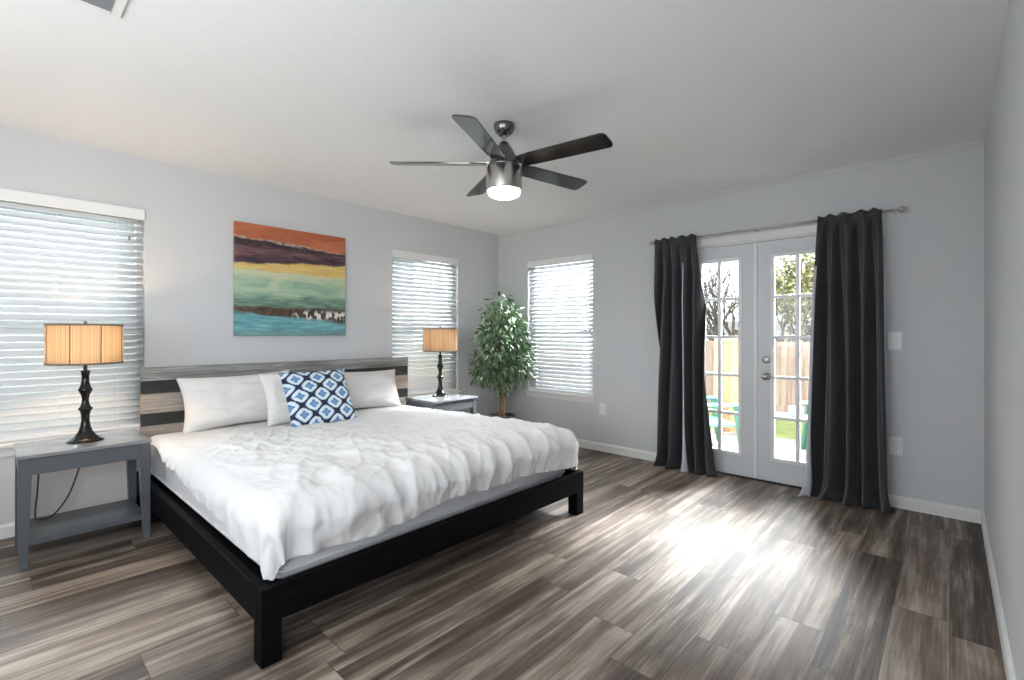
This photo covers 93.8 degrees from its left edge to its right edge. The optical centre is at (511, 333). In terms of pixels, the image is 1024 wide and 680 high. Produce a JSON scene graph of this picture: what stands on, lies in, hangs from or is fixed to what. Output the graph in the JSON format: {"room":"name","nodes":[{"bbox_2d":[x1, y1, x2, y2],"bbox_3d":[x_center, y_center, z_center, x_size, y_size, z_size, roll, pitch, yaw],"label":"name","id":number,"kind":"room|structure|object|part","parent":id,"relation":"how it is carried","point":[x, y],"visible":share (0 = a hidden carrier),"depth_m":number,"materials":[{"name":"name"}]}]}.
{"room":"bedroom","nodes":[
{"label":"bedroom","id":0,"kind":"room"},
{"bbox_2d":[0,126,498,524],"bbox_3d":[-2.207,-0.010,3.834,0.150,2.440,6.185,0,0,42],"label":"wall","id":1,"kind":"structure","parent":0,"point":[190,213],"depth_m":3.63,"materials":[{"name":"grey paint"}]},
{"bbox_2d":[0,522,14,539],"bbox_3d":[-2.146,1.169,3.779,0.014,0.083,5.885,0,0,42],"label":"baseboard","id":2,"kind":"structure","parent":1,"relation":"attached to","point":[7,530],"depth_m":2.84,"materials":[{"name":"white paint"}]},
{"bbox_2d":[0,219,141,456],"bbox_3d":[-2.896,-0.070,3.046,0.175,1.590,0.952,0,0,42],"label":"window","id":3,"kind":"structure","parent":1,"relation":"in","point":[6,448],"depth_m":3.04,"materials":[{"name":"white plastic"}]},
{"bbox_3d":[-2.875,0.660,3.027,0.119,0.028,0.952,0,0,42],"label":"sill","id":4,"kind":"part","parent":3,"relation":"part of","materials":[{"name":"white paint"}]},
{"bbox_2d":[0,188,144,442],"bbox_3d":[-2.876,-0.110,3.028,0.074,1.507,0.888,0,0,42],"label":"window blind","id":5,"kind":"object","parent":3,"relation":"attached to","point":[122,399],"visible":0.86,"depth_m":3.05,"materials":[{"name":"white plastic"}]},
{"bbox_3d":[-2.881,0.635,3.033,0.050,0.018,0.880,0,0,42],"label":"rail","id":6,"kind":"part","parent":5,"relation":"part of","materials":[{"name":"white plastic"}]},
{"bbox_2d":[233,221,344,335],"bbox_3d":[-1.856,-0.434,4.080,0.035,0.894,0.923,0,0,42],"label":"canvas painting","id":7,"kind":"object","parent":1,"relation":"attached to","point":[287,282],"visible":1,"depth_m":4.01},
{"bbox_2d":[408,264,461,396],"bbox_3d":[-0.949,-0.065,5.177,0.175,1.580,0.936,0,0,42],"label":"window","id":8,"kind":"structure","parent":1,"relation":"in","point":[457,392],"depth_m":5.43,"materials":[{"name":"white plastic"}]},
{"bbox_2d":[392,249,457,395],"bbox_3d":[-0.929,-0.104,5.158,0.074,1.497,0.872,0,0,42],"label":"window blind","id":9,"kind":"object","parent":8,"relation":"attached to","point":[422,385],"visible":0.8,"depth_m":5.13,"materials":[{"name":"white plastic"}]},
{"bbox_3d":[-0.935,0.635,5.164,0.050,0.018,0.864,0,0,42],"label":"rail","id":10,"kind":"part","parent":9,"relation":"part of","materials":[{"name":"white plastic"}]},
{"bbox_3d":[-0.929,0.660,5.158,0.119,0.028,0.936,0,0,42],"label":"sill","id":11,"kind":"part","parent":8,"relation":"part of","materials":[{"name":"white paint"}]},
{"bbox_2d":[0,447,1005,679],"bbox_3d":[-0.601,1.260,2.293,4.600,0.100,6.075,0,0,42],"label":"floor","id":12,"kind":"structure","parent":0,"point":[662,573],"depth_m":2.17,"materials":[{"name":"laminate"}]},
{"bbox_2d":[13,429,151,570],"bbox_3d":[-2.496,0.917,2.796,0.448,0.585,0.560,0,0,42],"label":"nightstand","id":13,"kind":"object","parent":12,"relation":"on","point":[49,455],"visible":1,"depth_m":2.71,"materials":[{"name":"grey paint"}]},
{"bbox_3d":[-2.805,0.928,2.741,0.050,0.564,0.050,0,0,42],"label":"leg","id":14,"kind":"part","parent":13,"relation":"part of","materials":[{"name":"grey paint"}]},
{"bbox_3d":[-2.525,0.928,2.485,0.050,0.564,0.050,0,0,42],"label":"leg","id":15,"kind":"part","parent":13,"relation":"part of","materials":[{"name":"grey paint"}]},
{"bbox_2d":[34,321,123,520],"bbox_3d":[-2.586,0.497,2.867,0.566,1.149,0.380,0,0,42],"label":"table lamp","id":16,"kind":"object","parent":13,"relation":"on","point":[85,344],"visible":0.93,"depth_m":2.72,"materials":[{"name":"beige fabric"}]},
{"bbox_3d":[-2.726,0.841,2.902,0.311,0.460,0.242,0,0,42],"label":"cord","id":17,"kind":"part","parent":16,"relation":"part of","materials":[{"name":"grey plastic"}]},
{"bbox_3d":[-2.496,0.059,2.805,0.345,0.232,0.345,0,0,42],"label":"lamp shade","id":18,"kind":"part","parent":16,"relation":"part of","materials":[{"name":"beige fabric"}]},
{"bbox_3d":[-2.496,-0.052,2.805,0.350,0.010,0.350,0,0,42],"label":"shade trim","id":19,"kind":"part","parent":16,"relation":"part of","materials":[{"name":"brown"}]},
{"bbox_3d":[-2.496,0.170,2.805,0.350,0.010,0.350,0,0,42],"label":"shade trim","id":20,"kind":"part","parent":16,"relation":"part of","materials":[{"name":"brown fabric"}]},
{"bbox_2d":[29,499,141,545],"bbox_3d":[-2.497,1.084,2.797,0.410,0.028,0.512,0,0,42],"label":"shelf","id":21,"kind":"object","parent":13,"relation":"attached to","point":[88,519],"depth_m":2.75,"materials":[{"name":"grey paint"}]},
{"bbox_3d":[-2.469,0.928,3.109,0.050,0.564,0.050,0,0,42],"label":"leg","id":22,"kind":"part","parent":13,"relation":"part of","materials":[{"name":"grey paint"}]},
{"bbox_3d":[-2.189,0.928,2.853,0.050,0.564,0.050,0,0,42],"label":"leg","id":23,"kind":"part","parent":13,"relation":"part of","materials":[{"name":"grey paint"}]},
{"bbox_2d":[136,357,582,669],"bbox_3d":[-1.003,0.721,3.317,2.294,0.978,2.215,0,0,42],"label":"bed","id":24,"kind":"object","parent":12,"relation":"on","point":[162,411],"visible":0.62,"depth_m":2.37,"materials":[{"name":"black wood"}]},
{"bbox_3d":[-2.489,1.134,3.226,0.073,0.152,0.074,0,0,42],"label":"leg","id":25,"kind":"part","parent":24,"relation":"part of","materials":[{"name":"black wood"}]},
{"bbox_3d":[-1.726,0.993,2.501,2.190,0.131,0.034,0,0,42],"label":"rail","id":26,"kind":"part","parent":24,"relation":"part of","materials":[{"name":"black wood"}]},
{"bbox_3d":[-0.905,1.134,1.779,0.073,0.152,0.074,0,0,42],"label":"leg","id":27,"kind":"part","parent":24,"relation":"part of","materials":[{"name":"black wood"}]},
{"bbox_2d":[150,445,564,578],"bbox_3d":[-1.051,0.830,3.256,2.129,0.280,1.916,0,0,42],"label":"mattress","id":28,"kind":"object","parent":24,"relation":"on","point":[451,507],"visible":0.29,"depth_m":2.46,"materials":[{"name":"white fabric"}]},
{"bbox_2d":[150,405,578,580],"bbox_3d":[-0.948,0.747,3.164,2.053,0.342,2.060,0,0,42],"label":"duvet","id":29,"kind":"object","parent":28,"relation":"on","point":[281,492],"visible":0.92,"depth_m":2.39,"materials":[{"name":"white fabric"}]},
{"bbox_2d":[175,370,289,432],"bbox_3d":[-1.997,0.482,3.537,0.797,0.390,0.276,0,0,-41],"label":"pillow","id":30,"kind":"object","parent":29,"relation":"on","point":[209,402],"visible":0.69,"depth_m":3.37,"materials":[{"name":"white fabric"}]},
{"bbox_2d":[258,369,343,426],"bbox_3d":[-1.559,0.472,3.679,0.690,0.368,0.237,0,0,-44],"label":"pillow","id":31,"kind":"object","parent":29,"relation":"on","point":[277,407],"visible":0.25,"depth_m":3.46,"materials":[{"name":"white fabric"}]},
{"bbox_2d":[279,369,356,426],"bbox_3d":[-1.420,0.464,3.532,0.251,0.377,0.490,0,0,42],"label":"throw cushion","id":32,"kind":"object","parent":29,"relation":"on","point":[318,396],"visible":0.99,"depth_m":3.47,"materials":[{"name":"blue fabric"}]},
{"bbox_2d":[313,369,400,408],"bbox_3d":[-1.345,0.498,4.255,0.801,0.370,0.240,0,0,-44],"label":"pillow","id":33,"kind":"object","parent":29,"relation":"on","point":[370,389],"visible":0.55,"depth_m":4.26,"materials":[{"name":"white fabric"}]},
{"bbox_3d":[-0.222,0.993,2.497,0.036,0.131,2.057,0,0,42],"label":"footboard","id":34,"kind":"part","parent":24,"relation":"part of","materials":[{"name":"black wood"}]},
{"bbox_3d":[-0.362,0.993,3.994,2.190,0.131,0.034,0,0,42],"label":"rail","id":35,"kind":"part","parent":24,"relation":"part of","materials":[{"name":"black wood"}]},
{"bbox_3d":[0.431,1.134,3.241,0.073,0.152,0.074,0,0,42],"label":"leg","id":36,"kind":"part","parent":24,"relation":"part of","materials":[{"name":"black wood"}]},
{"bbox_2d":[405,393,477,413],"bbox_3d":[-0.696,0.917,4.767,0.448,0.585,0.560,0,0,42],"label":"nightstand","id":37,"kind":"object","parent":12,"relation":"on","point":[453,401],"visible":0.5,"depth_m":4.65,"materials":[{"name":"grey paint"}]},
{"bbox_3d":[-0.725,0.928,4.456,0.050,0.564,0.050,0,0,42],"label":"leg","id":38,"kind":"part","parent":37,"relation":"part of","materials":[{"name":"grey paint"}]},
{"bbox_2d":[423,326,457,396],"bbox_3d":[-0.725,0.274,4.841,0.350,0.702,0.350,0,0,42],"label":"table lamp","id":39,"kind":"object","parent":37,"relation":"on","point":[439,339],"visible":1,"depth_m":4.71,"materials":[{"name":"beige fabric"}]},
{"bbox_3d":[-0.725,0.059,4.841,0.345,0.232,0.345,0,0,42],"label":"lamp shade","id":40,"kind":"part","parent":39,"relation":"part of","materials":[{"name":"beige fabric"}]},
{"bbox_3d":[-0.725,-0.052,4.841,0.350,0.010,0.350,0,0,42],"label":"shade trim","id":41,"kind":"part","parent":39,"relation":"part of","materials":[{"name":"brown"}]},
{"bbox_3d":[-0.725,0.170,4.841,0.350,0.010,0.350,0,0,42],"label":"shade trim","id":42,"kind":"part","parent":39,"relation":"part of","materials":[{"name":"brown fabric"}]},
{"bbox_3d":[-0.389,0.928,4.823,0.050,0.564,0.050,0,0,42],"label":"leg","id":43,"kind":"part","parent":37,"relation":"part of","materials":[{"name":"grey paint"}]},
{"bbox_2d":[466,291,535,418],"bbox_3d":[-0.111,0.368,5.372,0.742,1.683,0.648,0,0,42],"label":"potted ficus","id":44,"kind":"object","parent":12,"relation":"on","point":[501,364],"visible":0.96,"depth_m":5.31,"materials":[{"name":"green plant"}]},
{"bbox_3d":[-0.123,0.360,5.410,0.150,1.156,0.113,0,0,25],"label":"stem","id":45,"kind":"part","parent":44,"relation":"part of","materials":[{"name":"brown wood"}]},
{"bbox_3d":[-0.129,0.360,5.364,0.113,1.156,0.150,0,0,-5],"label":"stem","id":46,"kind":"part","parent":44,"relation":"part of","materials":[{"name":"brown wood"}]},
{"bbox_2d":[489,412,514,418],"bbox_3d":[-0.113,1.058,5.385,0.300,0.305,0.300,0,0,42],"label":"pot","id":47,"kind":"object","parent":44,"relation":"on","point":[504,415],"depth_m":5.37,"materials":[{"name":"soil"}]},
{"bbox_3d":[-0.085,0.360,5.387,0.117,1.156,0.156,0,0,42],"label":"stem","id":48,"kind":"part","parent":44,"relation":"part of","materials":[{"name":"brown wood"}]},
{"bbox_2d":[0,0,1008,234],"bbox_3d":[-0.564,-1.290,2.333,4.600,0.120,6.185,0,0,42],"label":"ceiling","id":49,"kind":"structure","parent":0,"point":[691,98],"depth_m":2.36,"materials":[{"name":"white paint"}]},
{"bbox_2d":[72,0,127,18],"bbox_3d":[-1.506,-1.222,1.591,0.380,0.014,0.378,0,0,42],"label":"ceiling vent","id":50,"kind":"object","parent":49,"relation":"in","point":[115,8],"visible":1,"depth_m":1.78,"materials":[{"name":"grey metal"}]},
{"bbox_2d":[390,114,612,199],"bbox_3d":[-0.011,-1.013,2.821,1.258,0.432,1.260,0,0,42],"label":"ceiling fan","id":51,"kind":"object","parent":49,"relation":"hanging from","point":[502,180],"visible":1,"depth_m":2.73,"materials":[{"name":"silver metal"}]},
{"bbox_3d":[-0.428,-0.995,2.805,0.555,0.036,0.126,0,0,-2],"label":"blade","id":52,"kind":"part","parent":51,"relation":"part of","materials":[{"name":"black"}]},
{"bbox_3d":[-0.177,-0.995,3.178,0.126,0.036,0.555,0,0,-20],"label":"blade","id":53,"kind":"part","parent":51,"relation":"part of","materials":[{"name":"black wood"}]},
{"bbox_3d":[-0.151,-0.995,2.451,0.126,0.036,0.555,0,0,16],"label":"blade","id":54,"kind":"part","parent":51,"relation":"part of","materials":[{"name":"black wood"}]},
{"bbox_3d":[-0.046,-0.819,2.819,0.194,0.044,0.194,0,0,42],"label":"lamp shade","id":55,"kind":"part","parent":51,"relation":"part of","materials":[{"name":"white glass"}]},
{"bbox_3d":[0.255,-0.995,3.054,0.555,0.036,0.126,0,0,-38],"label":"blade","id":56,"kind":"part","parent":51,"relation":"part of","materials":[{"name":"black wood"}]},
{"bbox_3d":[0.271,-0.995,2.605,0.555,0.036,0.126,0,0,34],"label":"blade","id":57,"kind":"part","parent":51,"relation":"part of","materials":[{"name":"black wood"}]},
{"bbox_2d":[499,146,983,510],"bbox_3d":[1.471,-0.010,4.561,4.300,2.440,0.150,0,0,42],"label":"wall","id":58,"kind":"structure","parent":0,"point":[935,247],"depth_m":3.38,"materials":[{"name":"grey paint"}]},
{"bbox_2d":[524,267,594,402],"bbox_3d":[0.554,-0.062,5.369,0.956,1.575,0.175,0,0,42],"label":"window","id":59,"kind":"structure","parent":58,"relation":"in","point":[529,392],"depth_m":5.33,"materials":[{"name":"white plastic"}]},
{"bbox_3d":[0.535,0.660,5.348,0.956,0.028,0.119,0,0,42],"label":"sill","id":60,"kind":"part","parent":59,"relation":"part of","materials":[{"name":"white paint"}]},
{"bbox_2d":[528,253,592,394],"bbox_3d":[0.535,-0.102,5.348,0.892,1.492,0.074,0,0,42],"label":"window blind","id":61,"kind":"object","parent":59,"relation":"attached to","point":[575,343],"visible":0.95,"depth_m":5.32,"materials":[{"name":"white plastic"}]},
{"bbox_3d":[0.541,0.635,5.354,0.884,0.018,0.050,0,0,42],"label":"rail","id":62,"kind":"part","parent":61,"relation":"part of","materials":[{"name":"white plastic"}]},
{"bbox_2d":[599,403,605,414],"bbox_3d":[0.934,0.773,4.944,0.074,0.115,0.008,0,0,42],"label":"wall outlet","id":63,"kind":"object","parent":58,"relation":"attached to","point":[602,407],"visible":1,"depth_m":4.94,"materials":[{"name":"white plastic"}]},
{"bbox_2d":[577,439,656,461],"bbox_3d":[0.607,1.169,5.239,2.110,0.083,0.014,0,0,42],"label":"baseboard","id":64,"kind":"structure","parent":58,"relation":"attached to","point":[630,452],"depth_m":4.81,"materials":[{"name":"white paint"}]},
{"bbox_2d":[697,242,756,478],"bbox_3d":[1.754,0.219,4.239,0.780,1.954,0.055,0,0,42],"label":"door","id":65,"kind":"structure","parent":58,"relation":"in","point":[743,462],"depth_m":4.04,"materials":[{"name":"grey paint"}]},
{"bbox_3d":[1.739,0.189,4.224,0.542,1.681,0.011,0,0,42],"label":"lite frame","id":66,"kind":"part","parent":65,"relation":"part of","materials":[{"name":"white plastic"}]},
{"bbox_2d":[497,140,983,236],"bbox_3d":[1.411,-1.214,4.495,4.300,0.032,0.030,0,0,42],"label":"trim","id":67,"kind":"structure","parent":58,"relation":"attached to","point":[974,144],"depth_m":3.83,"materials":[{"name":"grey paint"}]},
{"bbox_2d":[716,471,802,488],"bbox_3d":[2.080,1.215,4.027,1.542,0.030,0.178,0,0,42],"label":"threshold","id":68,"kind":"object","parent":58,"relation":"attached to","point":[793,486],"depth_m":3.95,"materials":[{"name":"black"}]},
{"bbox_2d":[659,215,885,395],"bbox_3d":[2.064,0.186,4.009,1.694,2.047,0.166,0,0,42],"label":"trim","id":69,"kind":"structure","parent":58,"relation":"attached to","point":[786,233],"depth_m":3.84,"materials":[{"name":"white paint"}]},
{"bbox_2d":[649,206,905,245],"bbox_3d":[2.002,-0.850,3.903,1.864,0.050,0.106,0,0,42],"label":"curtain rod","id":70,"kind":"object","parent":58,"relation":"attached to","point":[901,208],"visible":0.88,"depth_m":3.78,"materials":[{"name":"silver metal"}]},
{"bbox_2d":[653,234,717,476],"bbox_3d":[1.528,0.161,4.239,0.581,2.090,0.162,0,0,42],"label":"curtain","id":71,"kind":"object","parent":70,"relation":"hanging from","point":[684,440],"visible":1,"depth_m":4.27,"materials":[{"name":"grey fabric"}]},
{"bbox_2d":[798,207,892,513],"bbox_3d":[2.383,0.162,3.437,0.543,2.090,0.196,0,0,42],"label":"curtain","id":72,"kind":"object","parent":70,"relation":"hanging from","point":[846,446],"visible":1,"depth_m":3.43,"materials":[{"name":"grey fabric"}]},
{"bbox_2d":[757,235,815,486],"bbox_3d":[2.303,0.219,3.695,0.772,1.954,0.117,0,0,42],"label":"door","id":73,"kind":"structure","parent":58,"relation":"in","point":[772,468],"depth_m":3.88,"materials":[{"name":"grey paint"}]},
{"bbox_3d":[2.057,0.345,3.890,0.060,0.060,0.072,0,0,42],"label":"knob","id":74,"kind":"part","parent":73,"relation":"part of","materials":[{"name":"silver metal"}]},
{"bbox_3d":[2.303,0.189,3.709,0.554,1.681,0.011,0,0,42],"label":"lite frame","id":75,"kind":"part","parent":73,"relation":"part of","materials":[{"name":"white plastic"}]},
{"bbox_2d":[888,332,901,349],"bbox_3d":[2.676,0.047,3.352,0.078,0.125,0.010,0,0,42],"label":"light switch","id":76,"kind":"object","parent":58,"relation":"attached to","point":[894,338],"visible":1,"depth_m":3.35,"materials":[{"name":"white plastic"}]},
{"bbox_2d":[888,436,902,455],"bbox_3d":[2.679,0.782,3.351,0.078,0.125,0.008,0,0,42],"label":"wall outlet","id":77,"kind":"object","parent":58,"relation":"attached to","point":[895,444],"visible":1,"depth_m":3.35,"materials":[{"name":"white plastic"}]},
{"bbox_2d":[888,494,982,523],"bbox_3d":[2.822,1.169,3.216,0.490,0.083,0.014,0,0,42],"label":"baseboard","id":78,"kind":"structure","parent":58,"relation":"attached to","point":[923,506],"depth_m":3.20,"materials":[{"name":"white paint"}]},
{"bbox_2d":[984,0,1023,679],"bbox_3d":[1.079,-0.010,0.833,0.150,2.440,6.185,0,0,42],"label":"wall","id":79,"kind":"structure","parent":0,"point":[1004,134],"depth_m":1.78,"materials":[{"name":"grey paint"}]},
{"bbox_2d":[981,511,1015,679],"bbox_3d":[1.018,1.169,0.888,0.014,0.083,5.885,0,0,42],"label":"baseboard","id":80,"kind":"structure","parent":79,"relation":"attached to","point":[1004,640],"depth_m":2.00,"materials":[{"name":"white paint"}]},
{"label":"outside","id":81,"kind":"structure","parent":0,"visible":0},
{"bbox_2d":[414,351,804,440],"bbox_3d":[10.117,1.870,11.075,120.000,0.480,90.000,0,0,42],"label":"lawn","id":82,"kind":"structure","parent":81,"point":[785,429],"depth_m":8.36,"materials":[{"name":"green plant"}]},
{"bbox_2d":[0,200,420,431],"bbox_3d":[-9.598,-0.880,8.768,5.000,5.020,17.000,0,0,42],"label":"house","id":83,"kind":"structure","parent":82,"relation":"on","point":[0,200],"depth_m":8.11,"materials":[{"name":"grey"}]},
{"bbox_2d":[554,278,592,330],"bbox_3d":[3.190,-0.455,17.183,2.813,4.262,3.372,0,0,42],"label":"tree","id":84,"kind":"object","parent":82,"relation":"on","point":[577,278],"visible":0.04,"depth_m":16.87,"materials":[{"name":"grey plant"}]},
{"bbox_2d":[538,340,809,413],"bbox_3d":[5.003,0.883,10.612,17.074,1.495,0.080,0,0,42],"label":"fence","id":85,"kind":"object","parent":82,"relation":"on","point":[785,352],"visible":0.03,"depth_m":9.98,"materials":[{"name":"brown wood"}]},
{"bbox_2d":[703,262,737,340],"bbox_3d":[5.603,-0.459,13.568,2.186,4.236,3.193,0,0,2],"label":"tree","id":86,"kind":"object","parent":82,"relation":"on","point":[711,314],"visible":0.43,"depth_m":13.02,"materials":[{"name":"grey plant"}]},
{"bbox_2d":[711,429,805,461],"bbox_3d":[2.305,1.510,5.489,9.000,0.400,2.285,0,0,42],"label":"patio","id":87,"kind":"structure","parent":82,"relation":"on","point":[784,448],"depth_m":5.63,"materials":[{"name":"concrete"}]},
{"bbox_2d":[706,396,737,440],"bbox_3d":[2.151,0.845,5.566,0.848,0.930,0.740,0,0,0],"label":"patio chair","id":88,"kind":"object","parent":87,"relation":"on","point":[714,404],"visible":0.3,"depth_m":5.31,"materials":[{"name":"teal plastic"}]},
{"bbox_3d":[2.232,0.778,5.876,0.660,0.021,0.120,0,0,0],"label":"armrest","id":89,"kind":"part","parent":88,"relation":"part of","materials":[{"name":"white plastic"}]},
{"bbox_3d":[2.504,1.050,5.864,0.145,0.520,0.030,0,0,0],"label":"leg","id":90,"kind":"part","parent":88,"relation":"part of","materials":[{"name":"green plastic"}]},
{"bbox_3d":[2.250,1.014,5.566,0.500,0.022,0.520,0,0,0],"label":"seat","id":91,"kind":"part","parent":88,"relation":"part of","materials":[{"name":"teal plastic"}]},
{"bbox_3d":[2.228,0.778,5.256,0.660,0.021,0.120,0,0,0],"label":"armrest","id":92,"kind":"part","parent":88,"relation":"part of","materials":[{"name":"teal plastic"}]},
{"bbox_3d":[2.500,1.050,5.264,0.145,0.520,0.030,0,0,0],"label":"leg","id":93,"kind":"part","parent":88,"relation":"part of","materials":[{"name":"green plastic"}]},
{"bbox_2d":[714,338,737,433],"bbox_3d":[2.924,0.675,6.078,0.670,1.270,0.120,0,0,42],"label":"fence","id":94,"kind":"object","parent":87,"relation":"on","point":[729,345],"visible":0.14,"depth_m":6.21,"materials":[{"name":"yellow wood"}]},
{"bbox_3d":[2.695,0.675,6.260,0.085,1.270,0.079,0,0,42],"label":"post","id":95,"kind":"part","parent":94,"relation":"part of","materials":[{"name":"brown wood"}]},
{"bbox_3d":[2.938,0.070,6.093,0.670,0.039,0.080,0,0,42],"label":"cap rail","id":96,"kind":"part","parent":94,"relation":"part of","materials":[{"name":"brown wood"}]},
{"bbox_2d":[775,412,807,430],"bbox_3d":[3.032,1.091,5.054,0.660,0.439,0.373,0,0,42],"label":"patio table","id":97,"kind":"object","parent":87,"relation":"on","point":[781,414],"visible":0.06,"depth_m":5.13,"materials":[{"name":"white plastic"}]},
{"bbox_2d":[788,406,803,416],"bbox_3d":[2.999,0.818,5.062,0.144,0.106,0.144,0,0,42],"label":"tub","id":98,"kind":"object","parent":97,"relation":"on","point":[791,409],"visible":0.59,"depth_m":5.02,"materials":[{"name":"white plastic"}]},
{"bbox_2d":[800,401,807,449],"bbox_3d":[3.747,0.845,5.203,0.848,0.930,0.740,0,0,-8],"label":"patio chair","id":99,"kind":"object","parent":87,"relation":"on","point":[804,435],"visible":0.05,"depth_m":5.44,"materials":[{"name":"teal plastic"}]},
{"bbox_2d":[706,320,810,341],"bbox_3d":[15.239,0.445,25.357,8.100,2.370,7.200,0,0,42],"label":"house","id":100,"kind":"structure","parent":82,"relation":"on","point":[777,326],"depth_m":24.60,"materials":[{"name":"grey"}]},
{"bbox_2d":[727,253,814,368],"bbox_3d":[7.633,-0.456,12.350,3.598,4.235,3.757,0,0,-4],"label":"tree","id":101,"kind":"object","parent":82,"relation":"on","point":[783,307],"visible":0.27,"depth_m":12.11,"materials":[{"name":"grey plant"}]},
{"bbox_2d":[777,253,814,333],"bbox_3d":[7.387,-0.559,10.553,3.156,4.409,3.947,0,0,26],"label":"tree","id":102,"kind":"object","parent":82,"relation":"on","point":[804,304],"visible":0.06,"depth_m":11.16,"materials":[{"name":"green plant"}]}
]}

